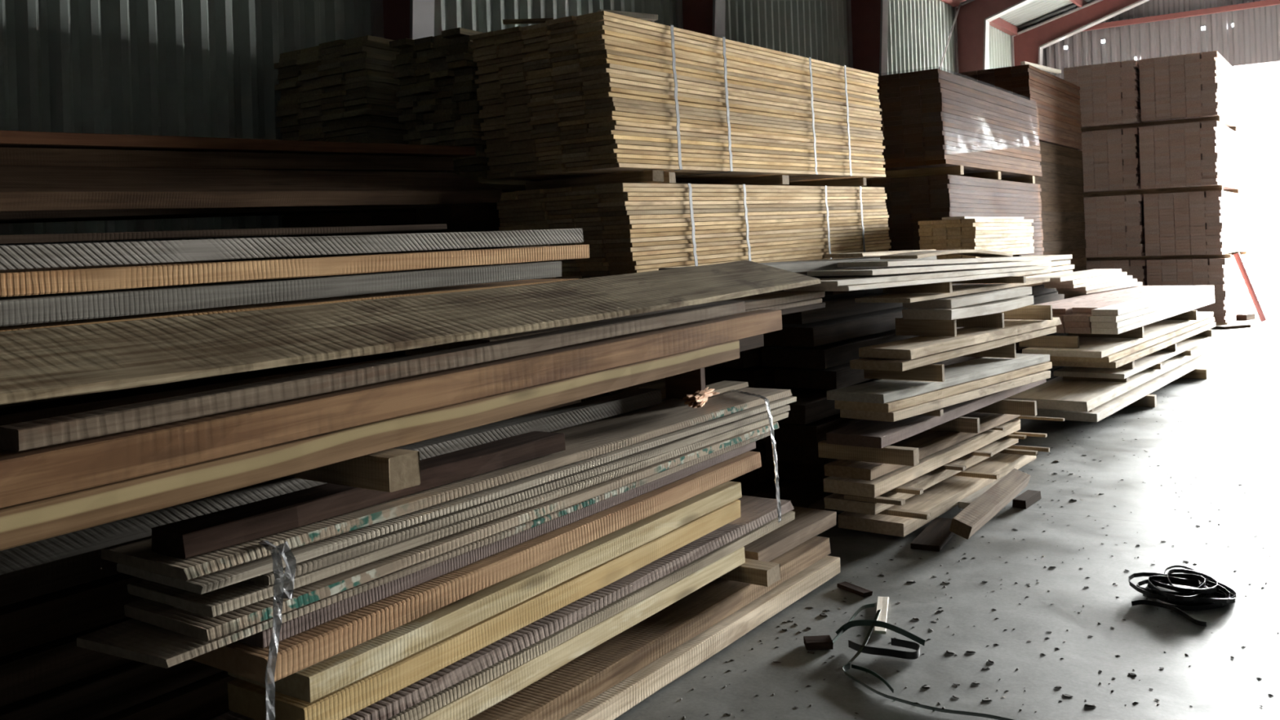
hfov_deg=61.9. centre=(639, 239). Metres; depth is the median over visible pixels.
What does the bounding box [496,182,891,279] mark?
pack
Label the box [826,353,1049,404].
board
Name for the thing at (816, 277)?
board
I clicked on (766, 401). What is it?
strap
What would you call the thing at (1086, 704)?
chip
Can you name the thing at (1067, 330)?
board
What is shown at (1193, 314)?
bearer
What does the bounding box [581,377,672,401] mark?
pack
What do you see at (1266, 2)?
trim
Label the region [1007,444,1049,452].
sticker
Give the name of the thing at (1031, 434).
sticker
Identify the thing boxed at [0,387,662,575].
board
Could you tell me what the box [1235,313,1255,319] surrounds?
block
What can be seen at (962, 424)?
bearer
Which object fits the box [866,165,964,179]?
bearer
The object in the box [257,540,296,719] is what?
strap
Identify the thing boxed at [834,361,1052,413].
board
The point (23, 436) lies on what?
beam
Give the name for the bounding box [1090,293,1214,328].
board
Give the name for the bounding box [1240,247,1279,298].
ground
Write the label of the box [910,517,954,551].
plank
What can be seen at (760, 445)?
board
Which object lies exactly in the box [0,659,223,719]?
board
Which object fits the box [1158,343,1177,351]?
bearer
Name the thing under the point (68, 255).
board
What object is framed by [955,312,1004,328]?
bearer
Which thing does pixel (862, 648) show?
strap tangle
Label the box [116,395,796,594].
board
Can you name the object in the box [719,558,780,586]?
bearer
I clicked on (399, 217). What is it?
stack
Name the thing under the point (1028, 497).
wood block
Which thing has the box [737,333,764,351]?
beam
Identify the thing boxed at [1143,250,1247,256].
bearer
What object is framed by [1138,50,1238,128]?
pack
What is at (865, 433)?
board
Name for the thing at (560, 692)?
board
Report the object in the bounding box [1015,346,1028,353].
board
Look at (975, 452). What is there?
sticker
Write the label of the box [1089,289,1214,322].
board
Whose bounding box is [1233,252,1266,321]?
post
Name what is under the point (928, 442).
board
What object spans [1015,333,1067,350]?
board
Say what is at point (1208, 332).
bearer
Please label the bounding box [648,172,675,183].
bearer
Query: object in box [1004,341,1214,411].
board
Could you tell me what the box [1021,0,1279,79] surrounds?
wall
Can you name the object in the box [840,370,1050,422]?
board
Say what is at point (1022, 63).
stick
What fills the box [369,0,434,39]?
trim
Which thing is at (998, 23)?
trim
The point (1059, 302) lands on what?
board
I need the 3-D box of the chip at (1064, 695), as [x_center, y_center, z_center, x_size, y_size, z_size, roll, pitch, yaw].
[1.387,1.478,3.461,0.037,0.002,0.020,-2,0,29]
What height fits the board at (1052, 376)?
0.102 m
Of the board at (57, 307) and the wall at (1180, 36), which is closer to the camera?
the board at (57, 307)
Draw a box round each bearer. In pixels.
[285,448,420,492]
[525,169,663,190]
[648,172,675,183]
[665,367,706,399]
[673,174,789,185]
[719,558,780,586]
[784,177,866,186]
[817,440,919,466]
[835,512,841,522]
[863,364,944,382]
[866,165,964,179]
[882,281,952,293]
[894,317,956,336]
[919,408,943,416]
[927,416,979,433]
[951,275,1026,284]
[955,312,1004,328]
[959,171,1000,179]
[960,342,1016,358]
[972,399,1037,415]
[999,175,1035,183]
[1000,305,1052,319]
[1018,335,1079,348]
[1062,376,1128,382]
[1067,326,1144,337]
[1072,360,1134,368]
[1080,115,1220,132]
[1083,185,1223,197]
[1086,253,1231,260]
[1128,394,1156,407]
[1142,188,1239,195]
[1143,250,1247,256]
[1146,363,1162,369]
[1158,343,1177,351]
[1163,310,1197,319]
[1175,350,1192,355]
[1179,368,1208,378]
[1193,329,1213,336]
[1215,321,1228,324]
[1228,126,1236,131]
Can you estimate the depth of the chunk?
4.01 m
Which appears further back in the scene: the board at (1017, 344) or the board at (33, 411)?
the board at (1017, 344)
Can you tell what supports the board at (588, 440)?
on the board at (205, 584)
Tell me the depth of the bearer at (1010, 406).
6.72 m
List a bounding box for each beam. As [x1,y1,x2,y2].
[0,130,475,157]
[0,146,453,172]
[0,204,441,223]
[0,248,458,271]
[0,301,745,451]
[0,309,782,508]
[0,339,739,551]
[190,451,761,684]
[226,499,740,719]
[227,480,742,702]
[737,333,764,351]
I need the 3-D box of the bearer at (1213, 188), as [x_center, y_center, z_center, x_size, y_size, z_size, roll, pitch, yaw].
[8.115,-0.772,17.135,2.202,0.081,0.124,-2,-1,35]
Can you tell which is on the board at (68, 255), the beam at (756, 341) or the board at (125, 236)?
the board at (125, 236)
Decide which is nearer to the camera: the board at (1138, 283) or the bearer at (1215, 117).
the board at (1138, 283)
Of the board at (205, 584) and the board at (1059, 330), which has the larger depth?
the board at (1059, 330)
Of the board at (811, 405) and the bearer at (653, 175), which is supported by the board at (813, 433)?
the board at (811, 405)
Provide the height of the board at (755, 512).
0.038 m
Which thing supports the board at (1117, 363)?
on the bearer at (1131, 365)
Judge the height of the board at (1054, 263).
0.048 m
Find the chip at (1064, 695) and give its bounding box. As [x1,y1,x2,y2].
[1062,693,1073,697]
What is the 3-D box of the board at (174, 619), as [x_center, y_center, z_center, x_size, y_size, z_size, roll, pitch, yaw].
[-0.302,0.796,3.377,0.326,0.029,2.567,-2,0,35]
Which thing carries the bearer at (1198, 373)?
on the floor
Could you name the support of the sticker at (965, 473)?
on the board at (945, 495)
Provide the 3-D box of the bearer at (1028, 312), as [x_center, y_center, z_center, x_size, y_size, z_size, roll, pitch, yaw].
[2.562,0.501,7.395,0.561,0.100,0.042,-2,-1,35]
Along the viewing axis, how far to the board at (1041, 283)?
10.14 m
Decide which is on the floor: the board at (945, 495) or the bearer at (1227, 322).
the bearer at (1227, 322)
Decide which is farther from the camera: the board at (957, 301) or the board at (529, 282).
the board at (957, 301)
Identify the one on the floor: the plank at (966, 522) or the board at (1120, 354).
the plank at (966, 522)
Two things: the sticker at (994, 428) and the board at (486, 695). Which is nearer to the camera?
the board at (486, 695)
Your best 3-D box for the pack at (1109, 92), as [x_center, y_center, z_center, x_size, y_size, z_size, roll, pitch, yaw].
[8.219,-2.372,18.349,1.101,0.981,2.772,-2,-1,35]
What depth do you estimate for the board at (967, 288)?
6.18 m
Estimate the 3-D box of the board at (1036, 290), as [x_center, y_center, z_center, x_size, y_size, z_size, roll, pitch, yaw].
[3.459,0.516,10.374,0.554,0.091,3.051,-2,-1,35]
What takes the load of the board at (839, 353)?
on the board at (838, 376)
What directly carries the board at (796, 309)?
on the beam
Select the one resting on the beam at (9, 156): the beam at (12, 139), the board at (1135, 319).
the beam at (12, 139)
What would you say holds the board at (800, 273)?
on the board
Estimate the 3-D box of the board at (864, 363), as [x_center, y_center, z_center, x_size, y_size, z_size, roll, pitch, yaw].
[2.014,0.645,6.569,0.305,0.048,2.485,-2,-1,39]
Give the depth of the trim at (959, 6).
20.61 m
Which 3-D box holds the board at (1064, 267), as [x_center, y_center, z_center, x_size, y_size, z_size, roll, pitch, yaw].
[3.514,0.314,10.403,0.666,0.047,3.062,-2,-1,35]
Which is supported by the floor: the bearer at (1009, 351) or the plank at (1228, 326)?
the plank at (1228, 326)
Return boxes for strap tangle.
[832,603,1013,719]
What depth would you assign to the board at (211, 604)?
2.59 m
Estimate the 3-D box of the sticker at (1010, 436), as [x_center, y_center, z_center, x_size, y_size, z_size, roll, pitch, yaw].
[2.323,1.256,6.854,0.302,0.018,0.052,-2,-1,35]
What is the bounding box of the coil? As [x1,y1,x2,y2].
[1128,564,1236,626]
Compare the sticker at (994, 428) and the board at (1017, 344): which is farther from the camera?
the board at (1017, 344)
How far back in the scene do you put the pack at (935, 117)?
10.72 m
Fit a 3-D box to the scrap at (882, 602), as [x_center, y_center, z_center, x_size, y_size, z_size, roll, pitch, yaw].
[0.962,1.490,4.246,0.048,0.013,0.402,-2,0,15]
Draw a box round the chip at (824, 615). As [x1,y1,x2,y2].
[819,613,827,617]
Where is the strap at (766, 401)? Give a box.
[729,389,781,522]
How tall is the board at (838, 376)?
0.102 m
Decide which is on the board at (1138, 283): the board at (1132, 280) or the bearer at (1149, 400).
the board at (1132, 280)
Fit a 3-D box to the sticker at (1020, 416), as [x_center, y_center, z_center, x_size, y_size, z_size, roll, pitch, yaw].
[2.523,1.164,7.006,0.502,0.017,0.038,-2,-1,35]
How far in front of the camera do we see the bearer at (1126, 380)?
8.84 m
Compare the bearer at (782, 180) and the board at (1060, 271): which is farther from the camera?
the board at (1060, 271)
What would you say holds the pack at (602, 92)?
on the bearer at (668, 177)
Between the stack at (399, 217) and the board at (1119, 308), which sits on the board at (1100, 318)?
the board at (1119, 308)
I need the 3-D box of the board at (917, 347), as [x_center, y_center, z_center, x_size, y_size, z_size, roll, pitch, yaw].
[2.069,0.587,6.616,0.303,0.053,2.473,-2,-1,39]
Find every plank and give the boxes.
[0,165,502,211]
[0,260,821,404]
[658,255,937,272]
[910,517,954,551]
[949,468,1031,539]
[958,472,1026,508]
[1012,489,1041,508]
[1211,324,1250,329]
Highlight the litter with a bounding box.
[668,395,1279,719]
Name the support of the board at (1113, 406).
on the bearer at (1149, 400)
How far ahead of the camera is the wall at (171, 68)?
7.81 m
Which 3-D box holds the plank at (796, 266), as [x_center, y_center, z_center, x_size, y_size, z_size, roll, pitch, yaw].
[1.070,0.145,6.296,0.466,0.048,2.853,-2,-1,33]
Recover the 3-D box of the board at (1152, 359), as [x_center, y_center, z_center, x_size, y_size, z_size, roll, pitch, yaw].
[4.859,1.073,10.245,0.555,0.042,3.907,-2,-1,38]
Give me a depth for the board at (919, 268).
5.92 m
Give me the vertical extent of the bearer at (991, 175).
0.091 m
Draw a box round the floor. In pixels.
[613,298,1279,719]
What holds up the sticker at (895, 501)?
on the board at (836, 501)
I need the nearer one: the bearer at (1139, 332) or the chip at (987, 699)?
the chip at (987, 699)
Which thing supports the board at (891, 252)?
on the plank at (796, 266)
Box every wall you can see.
[0,0,1012,245]
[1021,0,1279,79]
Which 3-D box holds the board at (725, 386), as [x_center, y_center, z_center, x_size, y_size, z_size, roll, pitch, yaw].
[0.332,0.625,4.502,0.124,0.021,0.302,-2,0,35]
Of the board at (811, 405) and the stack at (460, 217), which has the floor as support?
the stack at (460, 217)
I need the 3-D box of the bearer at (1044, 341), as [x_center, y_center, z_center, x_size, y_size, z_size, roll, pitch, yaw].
[3.272,0.813,8.539,0.451,0.094,0.051,-2,-1,35]
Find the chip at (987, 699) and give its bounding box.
[982,697,991,701]
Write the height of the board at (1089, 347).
0.050 m
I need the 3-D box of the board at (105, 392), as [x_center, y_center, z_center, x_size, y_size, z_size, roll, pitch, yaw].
[-1.284,0.332,2.979,0.304,0.097,3.202,-2,0,35]
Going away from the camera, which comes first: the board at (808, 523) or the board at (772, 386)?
the board at (808, 523)
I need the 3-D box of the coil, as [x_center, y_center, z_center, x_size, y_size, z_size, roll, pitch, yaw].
[2.188,1.425,4.324,0.385,0.077,0.558,-2,-1,35]
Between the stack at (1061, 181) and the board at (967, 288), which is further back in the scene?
the stack at (1061, 181)
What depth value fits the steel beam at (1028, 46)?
24.03 m
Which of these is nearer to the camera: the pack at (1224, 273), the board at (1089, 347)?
the board at (1089, 347)
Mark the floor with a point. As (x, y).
(1216, 686)
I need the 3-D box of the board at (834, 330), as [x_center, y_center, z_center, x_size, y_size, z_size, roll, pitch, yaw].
[1.561,0.496,6.838,0.384,0.101,2.822,-2,-1,35]
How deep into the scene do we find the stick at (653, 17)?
6.20 m
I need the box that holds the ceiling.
[999,0,1090,28]
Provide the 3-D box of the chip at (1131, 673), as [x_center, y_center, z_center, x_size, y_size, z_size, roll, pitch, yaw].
[1.666,1.469,3.608,0.020,0.004,0.031,-2,0,-21]
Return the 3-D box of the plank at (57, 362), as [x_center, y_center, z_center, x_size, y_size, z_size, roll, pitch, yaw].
[-0.533,0.198,3.099,0.385,0.171,4.065,-2,-1,35]
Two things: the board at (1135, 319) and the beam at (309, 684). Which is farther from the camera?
the board at (1135, 319)
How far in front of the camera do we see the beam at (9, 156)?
4.71 m
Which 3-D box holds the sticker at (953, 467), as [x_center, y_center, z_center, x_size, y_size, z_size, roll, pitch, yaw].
[1.677,1.271,6.000,0.302,0.021,0.051,-2,-1,35]
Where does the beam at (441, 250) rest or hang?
on the beam
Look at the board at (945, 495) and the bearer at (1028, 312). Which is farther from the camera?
the bearer at (1028, 312)
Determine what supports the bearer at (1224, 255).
on the pack at (1224, 273)
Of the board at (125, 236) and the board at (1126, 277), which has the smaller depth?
the board at (125, 236)
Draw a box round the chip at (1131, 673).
[1128,672,1137,676]
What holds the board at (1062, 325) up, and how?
on the board at (1059, 330)
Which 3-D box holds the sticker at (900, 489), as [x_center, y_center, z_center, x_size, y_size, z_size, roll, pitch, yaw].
[1.302,1.279,5.482,0.302,0.023,0.052,-2,-1,35]
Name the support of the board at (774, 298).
on the board at (419, 350)
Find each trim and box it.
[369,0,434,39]
[675,0,725,37]
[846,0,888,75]
[938,2,960,69]
[940,0,1022,35]
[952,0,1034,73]
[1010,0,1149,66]
[1069,0,1087,7]
[1081,0,1279,31]
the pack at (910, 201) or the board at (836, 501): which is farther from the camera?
the pack at (910, 201)
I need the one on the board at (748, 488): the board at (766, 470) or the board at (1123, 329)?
the board at (766, 470)
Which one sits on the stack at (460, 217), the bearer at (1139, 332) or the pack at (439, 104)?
the pack at (439, 104)
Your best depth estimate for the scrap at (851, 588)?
4.55 m
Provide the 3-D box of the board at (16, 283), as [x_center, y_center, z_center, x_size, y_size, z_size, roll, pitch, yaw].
[-1.202,0.090,3.093,0.285,0.057,3.090,-2,0,35]
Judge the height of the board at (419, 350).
0.026 m
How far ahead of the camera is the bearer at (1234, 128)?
18.29 m
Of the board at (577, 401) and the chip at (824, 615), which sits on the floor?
the chip at (824, 615)
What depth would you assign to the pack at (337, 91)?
7.60 m
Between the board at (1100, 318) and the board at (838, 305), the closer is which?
the board at (838, 305)
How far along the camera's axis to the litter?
4.19 m
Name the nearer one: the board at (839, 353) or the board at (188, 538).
the board at (188, 538)
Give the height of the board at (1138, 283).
0.040 m
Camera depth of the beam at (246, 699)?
2.90 m
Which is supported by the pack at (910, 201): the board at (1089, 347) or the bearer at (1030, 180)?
the bearer at (1030, 180)
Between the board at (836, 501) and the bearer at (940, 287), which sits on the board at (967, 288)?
the bearer at (940, 287)
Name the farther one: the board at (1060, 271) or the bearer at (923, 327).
the board at (1060, 271)
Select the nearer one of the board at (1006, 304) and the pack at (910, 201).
the board at (1006, 304)
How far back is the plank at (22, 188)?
4.38 m
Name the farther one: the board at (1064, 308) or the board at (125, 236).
the board at (1064, 308)
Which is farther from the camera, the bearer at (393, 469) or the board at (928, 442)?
the board at (928, 442)
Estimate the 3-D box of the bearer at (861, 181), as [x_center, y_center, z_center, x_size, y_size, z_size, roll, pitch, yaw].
[1.376,-0.453,8.868,1.052,0.065,0.062,-2,-1,35]
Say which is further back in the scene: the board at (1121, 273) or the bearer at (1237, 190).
the bearer at (1237, 190)
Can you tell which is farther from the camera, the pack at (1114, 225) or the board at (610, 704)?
the pack at (1114, 225)
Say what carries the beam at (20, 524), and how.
on the bearer at (393, 469)
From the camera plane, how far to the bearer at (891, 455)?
5.34 m
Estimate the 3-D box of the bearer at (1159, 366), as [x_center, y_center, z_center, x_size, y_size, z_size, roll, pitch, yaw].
[4.425,1.129,9.616,0.502,0.049,0.092,-2,-1,35]
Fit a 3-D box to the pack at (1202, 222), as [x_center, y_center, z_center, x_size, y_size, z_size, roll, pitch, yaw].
[9.243,-0.270,17.740,1.101,0.981,2.772,-2,-1,35]
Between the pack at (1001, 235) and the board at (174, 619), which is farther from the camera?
the pack at (1001, 235)
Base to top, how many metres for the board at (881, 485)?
0.068 m
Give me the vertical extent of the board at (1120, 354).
0.047 m
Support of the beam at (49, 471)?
on the beam at (20, 524)
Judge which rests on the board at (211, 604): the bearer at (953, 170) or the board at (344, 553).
the board at (344, 553)
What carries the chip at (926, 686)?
on the floor
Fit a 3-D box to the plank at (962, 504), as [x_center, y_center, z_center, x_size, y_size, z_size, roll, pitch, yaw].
[2.021,1.426,6.091,0.093,0.066,0.758,-2,-1,41]
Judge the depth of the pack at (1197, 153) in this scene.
16.64 m
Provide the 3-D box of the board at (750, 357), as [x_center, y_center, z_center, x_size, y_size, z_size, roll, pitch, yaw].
[1.214,0.639,7.084,0.385,0.101,2.821,-2,-1,35]
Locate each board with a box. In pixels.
[0,223,447,244]
[0,228,583,270]
[0,244,589,297]
[0,261,561,326]
[0,278,578,331]
[0,350,404,452]
[0,353,378,408]
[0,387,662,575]
[0,617,133,707]
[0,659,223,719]
[76,431,770,668]
[101,387,791,581]
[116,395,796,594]
[124,422,779,641]
[126,411,788,617]
[151,431,565,559]
[210,494,794,719]
[237,441,755,648]
[245,404,790,586]
[386,511,795,719]
[402,302,825,356]
[404,297,822,355]
[418,546,745,719]
[422,290,825,348]
[467,536,831,719]
[493,399,581,422]
[559,555,840,719]
[706,345,770,368]
[706,380,748,395]
[729,475,786,496]
[733,455,774,482]
[743,506,836,561]
[748,440,766,457]
[757,413,863,445]
[761,327,962,368]
[761,383,788,389]
[763,306,906,346]
[774,362,871,389]
[775,356,982,424]
[777,262,968,294]
[782,283,965,324]
[783,269,1051,291]
[796,266,891,274]
[805,265,1051,286]
[807,260,1051,275]
[823,418,1020,497]
[823,437,1018,515]
[824,249,935,257]
[824,412,1020,480]
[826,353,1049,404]
[826,378,1046,448]
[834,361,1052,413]
[836,256,1044,267]
[837,453,1035,537]
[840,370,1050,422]
[849,325,1056,371]
[854,278,1049,302]
[858,317,1062,359]
[880,249,1013,259]
[902,286,1031,308]
[902,295,1033,319]
[942,216,1023,219]
[982,254,1072,262]
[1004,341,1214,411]
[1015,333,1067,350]
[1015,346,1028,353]
[1020,264,1074,275]
[1020,282,1042,286]
[1022,311,1213,358]
[1024,270,1072,278]
[1026,284,1056,295]
[1029,351,1217,422]
[1030,268,1121,281]
[1030,290,1064,305]
[1033,285,1150,306]
[1039,259,1071,266]
[1042,271,1126,284]
[1044,275,1132,288]
[1044,365,1058,370]
[1045,366,1065,381]
[1048,321,1216,368]
[1049,316,1214,362]
[1052,285,1170,314]
[1052,312,1072,321]
[1053,333,1216,378]
[1055,320,1064,327]
[1055,326,1064,333]
[1056,278,1137,290]
[1057,281,1142,293]
[1062,313,1093,321]
[1063,321,1091,327]
[1064,327,1091,333]
[1071,285,1191,313]
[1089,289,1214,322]
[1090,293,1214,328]
[1091,284,1214,315]
[1091,298,1214,334]
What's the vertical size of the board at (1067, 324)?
0.047 m
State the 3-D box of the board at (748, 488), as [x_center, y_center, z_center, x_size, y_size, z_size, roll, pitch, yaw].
[1.313,1.411,7.185,0.384,0.101,2.562,-2,-1,35]
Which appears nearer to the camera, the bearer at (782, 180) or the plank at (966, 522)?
the plank at (966, 522)
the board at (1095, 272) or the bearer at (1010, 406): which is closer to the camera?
the bearer at (1010, 406)
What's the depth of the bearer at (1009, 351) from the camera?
7.11 m
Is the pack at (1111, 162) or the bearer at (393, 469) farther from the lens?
the pack at (1111, 162)
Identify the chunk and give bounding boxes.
[682,386,719,408]
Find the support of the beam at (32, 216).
on the beam at (441, 250)
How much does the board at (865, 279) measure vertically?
0.026 m
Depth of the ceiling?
23.87 m
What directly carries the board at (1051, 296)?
on the board
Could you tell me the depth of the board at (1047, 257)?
10.93 m
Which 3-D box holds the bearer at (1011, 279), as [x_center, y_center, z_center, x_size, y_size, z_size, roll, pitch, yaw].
[2.300,0.266,7.087,0.503,0.045,0.053,-2,-1,35]
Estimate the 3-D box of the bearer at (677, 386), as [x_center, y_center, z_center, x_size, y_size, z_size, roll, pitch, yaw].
[0.182,0.553,4.300,0.172,0.177,0.037,-2,-1,35]
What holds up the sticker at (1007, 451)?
on the board at (945, 495)
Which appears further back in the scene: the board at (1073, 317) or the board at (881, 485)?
the board at (1073, 317)
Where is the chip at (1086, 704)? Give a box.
[1084,703,1096,706]
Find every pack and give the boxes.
[274,35,408,144]
[389,27,683,191]
[469,10,885,182]
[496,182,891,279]
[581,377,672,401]
[853,174,1044,255]
[876,68,1042,177]
[918,218,1034,258]
[953,64,1081,150]
[1063,59,1142,128]
[1079,127,1143,192]
[1080,194,1145,257]
[1086,259,1146,294]
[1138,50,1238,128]
[1138,120,1238,189]
[1142,190,1242,256]
[1146,254,1245,322]
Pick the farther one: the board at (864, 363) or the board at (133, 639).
the board at (864, 363)
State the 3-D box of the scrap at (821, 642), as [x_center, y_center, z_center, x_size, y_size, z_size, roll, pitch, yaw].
[0.661,1.493,3.954,0.098,0.031,0.076,-2,0,0]
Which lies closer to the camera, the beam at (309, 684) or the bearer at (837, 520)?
the beam at (309, 684)
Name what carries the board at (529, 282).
on the board at (105, 392)
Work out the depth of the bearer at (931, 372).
5.84 m
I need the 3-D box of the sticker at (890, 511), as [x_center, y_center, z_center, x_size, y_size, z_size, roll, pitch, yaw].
[1.305,1.370,5.360,0.302,0.026,0.052,-2,-1,35]
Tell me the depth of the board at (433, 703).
3.30 m
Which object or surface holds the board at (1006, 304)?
on the bearer at (923, 327)
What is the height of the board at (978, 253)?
0.053 m
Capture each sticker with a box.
[844,494,905,505]
[878,507,930,519]
[888,486,923,494]
[937,463,965,471]
[954,471,999,479]
[967,450,993,457]
[990,426,1004,430]
[998,448,1037,455]
[1003,434,1026,439]
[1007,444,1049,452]
[1010,431,1047,437]
[1017,415,1064,421]
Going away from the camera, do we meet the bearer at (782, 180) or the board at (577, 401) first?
the board at (577, 401)
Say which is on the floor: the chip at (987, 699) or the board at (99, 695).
the chip at (987, 699)
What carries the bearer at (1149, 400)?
on the floor
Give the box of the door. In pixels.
[1235,124,1279,293]
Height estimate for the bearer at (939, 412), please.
0.035 m
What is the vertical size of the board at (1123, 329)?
0.048 m
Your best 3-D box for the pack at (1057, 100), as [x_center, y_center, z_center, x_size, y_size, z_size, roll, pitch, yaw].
[5.580,-1.861,15.780,1.155,0.980,2.933,-2,-1,35]
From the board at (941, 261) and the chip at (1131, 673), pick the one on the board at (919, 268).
the board at (941, 261)
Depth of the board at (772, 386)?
6.20 m
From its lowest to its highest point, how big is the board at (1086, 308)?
0.047 m
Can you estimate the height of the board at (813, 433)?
0.102 m
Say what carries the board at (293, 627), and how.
on the beam at (295, 653)
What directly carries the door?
in the wall at (1180, 36)
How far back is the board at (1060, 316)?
8.71 m
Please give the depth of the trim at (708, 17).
12.79 m
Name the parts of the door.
rail, rail, rail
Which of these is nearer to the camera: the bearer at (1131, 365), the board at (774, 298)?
the board at (774, 298)
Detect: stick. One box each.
[502,17,553,24]
[596,8,657,21]
[1020,61,1061,73]
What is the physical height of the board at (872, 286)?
0.026 m
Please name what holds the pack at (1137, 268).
on the bearer at (1227, 322)
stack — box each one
[282,208,417,236]
[416,191,599,249]
[1035,141,1087,298]
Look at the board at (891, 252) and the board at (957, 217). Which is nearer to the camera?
the board at (891, 252)
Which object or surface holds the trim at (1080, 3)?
attached to the wall at (1180, 36)
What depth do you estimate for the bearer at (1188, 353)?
10.40 m
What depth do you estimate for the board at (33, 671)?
2.53 m
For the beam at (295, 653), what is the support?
on the beam at (309, 684)
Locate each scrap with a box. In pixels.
[803,635,833,649]
[836,581,872,597]
[873,596,888,634]
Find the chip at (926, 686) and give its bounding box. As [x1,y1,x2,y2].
[921,684,931,688]
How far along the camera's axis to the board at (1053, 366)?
9.43 m

